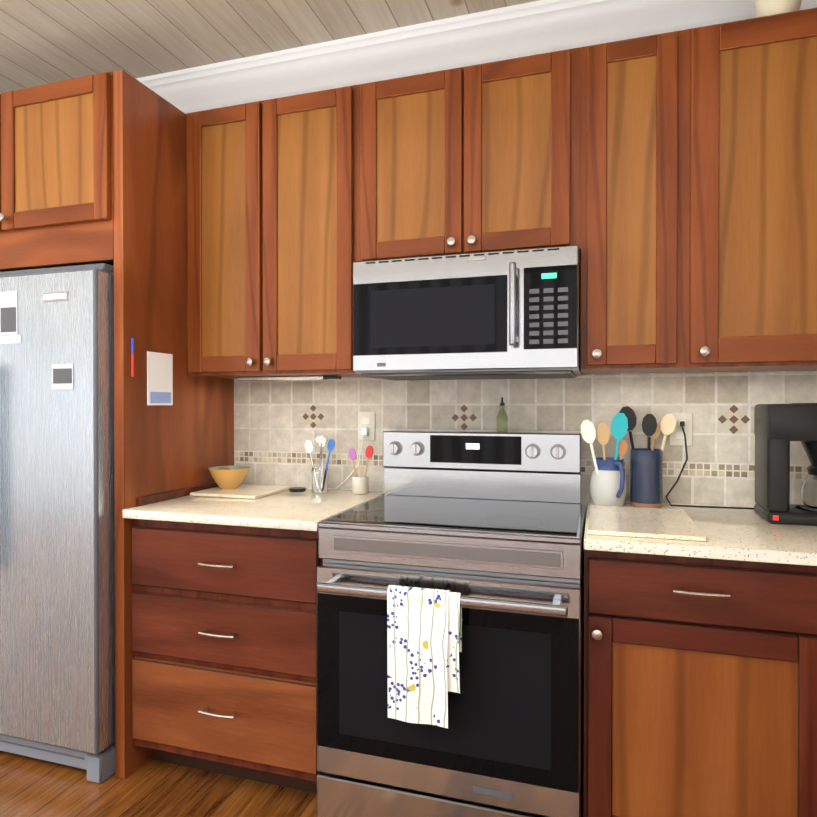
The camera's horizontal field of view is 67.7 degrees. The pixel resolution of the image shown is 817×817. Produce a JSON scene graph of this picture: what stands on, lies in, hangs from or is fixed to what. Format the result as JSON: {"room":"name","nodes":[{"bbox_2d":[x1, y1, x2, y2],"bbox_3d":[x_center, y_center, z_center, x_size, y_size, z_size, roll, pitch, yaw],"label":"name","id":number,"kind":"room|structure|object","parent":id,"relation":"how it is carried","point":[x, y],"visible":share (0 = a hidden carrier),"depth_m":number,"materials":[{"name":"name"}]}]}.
{"room":"kitchen","nodes":[
{"label":"kitchen","id":0,"kind":"room"},
{"bbox_2d":[0,0,538,93],"bbox_3d":[-2.147,-1.477,0.432,7.640,0.080,5.320,0,0,17],"label":"ceiling","id":1,"kind":"structure","parent":0,"point":[42,42],"depth_m":2.33,"materials":[{"name":"brown wood"}]},
{"bbox_2d":[0,751,583,816],"bbox_3d":[-2.147,1.302,0.451,7.640,0.080,5.320,0,0,17],"label":"floor","id":2,"kind":"structure","parent":0,"point":[31,787],"depth_m":1.98,"materials":[{"name":"brown wood"}]},
{"bbox_2d":[0,263,114,783],"bbox_3d":[-1.358,0.379,2.425,0.888,1.740,0.769,0,0,17],"label":"refrigerator","id":3,"kind":"object","parent":2,"relation":"on","point":[57,605],"visible":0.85,"depth_m":2.06,"materials":[{"name":"grey metal"}]},
{"bbox_2d":[0,70,233,778],"bbox_3d":[-1.339,0.055,2.482,1.016,2.386,0.700,0,0,17],"label":"tall cabinet","id":4,"kind":"object","parent":2,"relation":"on","point":[92,169],"visible":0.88,"depth_m":2.13,"materials":[{"name":"brown wood"}]},
{"bbox_2d":[132,519,322,793],"bbox_3d":[-0.520,0.808,2.244,0.716,0.884,0.677,0,0,17],"label":"base cabinet","id":5,"kind":"object","parent":2,"relation":"on","point":[224,649],"visible":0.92,"depth_m":1.96,"materials":[{"name":"brown wood"}]},
{"bbox_2d":[123,488,383,530],"bbox_3d":[-0.518,0.351,2.244,0.716,0.030,0.656,0,0,17],"label":"countertop","id":6,"kind":"structure","parent":5,"relation":"on","point":[308,509],"depth_m":2.04,"materials":[{"name":"stone"}]},
{"bbox_2d":[190,484,290,498],"bbox_3d":[-0.662,0.328,2.427,0.285,0.012,0.280,0,0,17],"label":"cutting board","id":7,"kind":"object","parent":6,"relation":"on","point":[246,491],"visible":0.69,"depth_m":2.37,"materials":[{"name":"wood"}]},
{"bbox_2d":[208,466,249,488],"bbox_3d":[-0.726,0.280,2.463,0.164,0.082,0.164,0,0,17],"label":"ceramic bowl","id":8,"kind":"object","parent":7,"relation":"on","point":[228,477],"visible":1,"depth_m":2.42,"materials":[{"name":"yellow ceramic"}]},
{"bbox_2d":[289,487,305,491],"bbox_3d":[-0.448,0.327,2.460,0.068,0.013,0.068,0,0,17],"label":"puck","id":9,"kind":"object","parent":6,"relation":"on","point":[297,489],"visible":1,"depth_m":2.44,"materials":[{"name":"black plastic"}]},
{"bbox_2d":[305,435,334,492],"bbox_3d":[-0.356,0.220,2.441,0.138,0.227,0.068,0,0,17],"label":"jar","id":10,"kind":"object","parent":6,"relation":"on","point":[320,477],"visible":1,"depth_m":2.42,"materials":[{"name":"clear glass"}]},
{"bbox_2d":[349,445,373,493],"bbox_3d":[-0.190,0.240,2.405,0.103,0.189,0.066,0,0,17],"label":"utensil cup","id":11,"kind":"object","parent":6,"relation":"on","point":[360,484],"visible":1,"depth_m":2.39,"materials":[{"name":"beige ceramic"}]},
{"bbox_2d":[317,430,585,816],"bbox_3d":[0.175,0.671,1.981,0.757,1.162,0.719,0,0,17],"label":"range oven","id":12,"kind":"object","parent":2,"relation":"on","point":[489,527],"visible":1,"depth_m":1.73,"materials":[{"name":"silver metal"}]},
{"bbox_2d":[387,585,461,728],"bbox_3d":[0.043,0.668,1.653,0.202,0.362,0.038,0,0,17],"label":"hanging towel","id":13,"kind":"object","parent":12,"relation":"hanging from","point":[424,637],"visible":1,"depth_m":1.64,"materials":[{"name":"fabric"}]},
{"bbox_2d":[497,397,507,431],"bbox_3d":[0.346,0.023,2.251,0.042,0.128,0.042,0,0,17],"label":"oil bottle","id":14,"kind":"object","parent":12,"relation":"on","point":[502,421],"visible":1,"depth_m":2.23,"materials":[{"name":"green glass"}]},
{"bbox_2d":[584,549,816,816],"bbox_3d":[0.845,0.811,1.839,0.594,0.884,0.638,0,0,17],"label":"base cabinet","id":15,"kind":"object","parent":2,"relation":"on","point":[700,687],"visible":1,"depth_m":1.52,"materials":[{"name":"brown wood"}]},
{"bbox_2d":[584,501,816,565],"bbox_3d":[0.957,0.354,1.782,0.840,0.030,0.660,0,0,17],"label":"countertop","id":16,"kind":"structure","parent":15,"relation":"on","point":[742,534],"depth_m":1.53,"materials":[{"name":"stone"}]},
{"bbox_2d":[581,413,627,505],"bbox_3d":[0.675,0.175,2.104,0.155,0.322,0.151,0,0,17],"label":"pitcher","id":17,"kind":"object","parent":16,"relation":"on","point":[608,484],"visible":0.98,"depth_m":2.07,"materials":[{"name":"grey ceramic"}]},
{"bbox_2d":[587,505,705,541],"bbox_3d":[0.685,0.332,1.804,0.293,0.012,0.430,0,0,17],"label":"cutting board","id":18,"kind":"object","parent":16,"relation":"on","point":[663,523],"visible":1,"depth_m":1.73,"materials":[{"name":"stone"}]},
{"bbox_2d":[619,406,675,507],"bbox_3d":[0.821,0.164,2.095,0.186,0.344,0.105,0,0,17],"label":"utensil crock","id":19,"kind":"object","parent":16,"relation":"on","point":[646,477],"visible":0.96,"depth_m":2.07,"materials":[{"name":"blue ceramic"},{"name":"light wood"},{"name":"black plastic"}]},
{"bbox_2d":[754,403,816,525],"bbox_3d":[1.226,0.160,1.826,0.302,0.356,0.209,0,0,17],"label":"coffee maker","id":20,"kind":"object","parent":16,"relation":"on","point":[778,428],"visible":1,"depth_m":1.78,"materials":[{"name":"black plastic"}]},
{"bbox_3d":[-1.373,-0.105,2.924,7.640,2.700,0.120,0,0,17],"label":"wall","id":21,"kind":"structure","parent":0,"visible":0},
{"bbox_2d":[186,81,377,378],"bbox_3d":[-0.436,-0.632,2.380,0.788,1.010,0.348,0,0,17],"label":"upper cabinet","id":22,"kind":"object","parent":21,"relation":"attached to","point":[282,193],"depth_m":2.21,"materials":[{"name":"brown wood"}]},
{"bbox_2d":[237,375,340,380],"bbox_3d":[-0.471,-0.117,2.389,0.440,0.017,0.035,0,0,17],"label":"under-cabinet light","id":23,"kind":"object","parent":22,"relation":"attached to","point":[297,378],"visible":1,"depth_m":2.37,"materials":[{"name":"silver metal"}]},
{"bbox_2d":[136,0,816,113],"bbox_3d":[-1.461,-1.378,2.821,7.508,0.149,0.111,0,0,17],"label":"crown molding","id":24,"kind":"structure","parent":21,"relation":"attached to","point":[519,30],"depth_m":2.32,"materials":[{"name":"white paint"}]},
{"bbox_2d":[378,46,585,259],"bbox_3d":[0.230,-0.820,2.171,0.748,0.631,0.348,0,0,17],"label":"upper cabinet","id":25,"kind":"object","parent":21,"relation":"attached to","point":[491,156],"depth_m":1.99,"materials":[{"name":"brown wood"}]},
{"bbox_2d":[353,245,581,380],"bbox_3d":[0.214,-0.304,2.124,0.740,0.390,0.451,0,0,17],"label":"microwave","id":26,"kind":"object","parent":25,"relation":"attached to","point":[509,314],"visible":1,"depth_m":1.95,"materials":[{"name":"silver metal"}]},
{"bbox_2d":[234,371,816,508],"bbox_3d":[0.689,0.110,2.215,3.039,0.512,0.008,0,0,17],"label":"backsplash","id":27,"kind":"structure","parent":21,"relation":"attached to","point":[277,424],"depth_m":2.27,"materials":[{"name":"tile"}]},
{"bbox_2d":[309,412,374,488],"bbox_3d":[-0.275,0.172,2.487,0.278,0.318,0.044,0,0,17],"label":"electrical outlet","id":28,"kind":"object","parent":27,"relation":"attached to","point":[366,425],"visible":0.92,"depth_m":2.47,"materials":[{"name":"white plastic"}]},
{"bbox_2d":[665,413,753,509],"bbox_3d":[1.052,0.176,2.066,0.338,0.319,0.061,0,0,17],"label":"socket","id":29,"kind":"object","parent":27,"relation":"attached to","point":[681,434],"visible":0.92,"depth_m":2.12,"materials":[{"name":"beige plastic"},{"name":"black plastic"}]},
{"bbox_2d":[580,36,681,373],"bbox_3d":[0.729,-0.629,2.017,0.296,1.010,0.348,0,0,17],"label":"upper cabinet","id":30,"kind":"object","parent":21,"relation":"attached to","point":[615,263],"depth_m":1.87,"materials":[{"name":"brown wood"}]},
{"bbox_2d":[650,8,816,372],"bbox_3d":[1.139,-0.628,1.867,0.731,1.010,0.390,0,0,17],"label":"upper cabinet","id":31,"kind":"object","parent":21,"relation":"attached to","point":[666,183],"depth_m":1.77,"materials":[{"name":"brown wood"}]},
{"bbox_2d":[754,0,801,17],"bbox_3d":[1.076,-1.233,1.807,0.158,0.198,0.124,0,0,17],"label":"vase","id":32,"kind":"object","parent":31,"relation":"on","point":[763,8],"visible":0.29,"depth_m":1.76,"materials":[{"name":"beige"}]}
]}

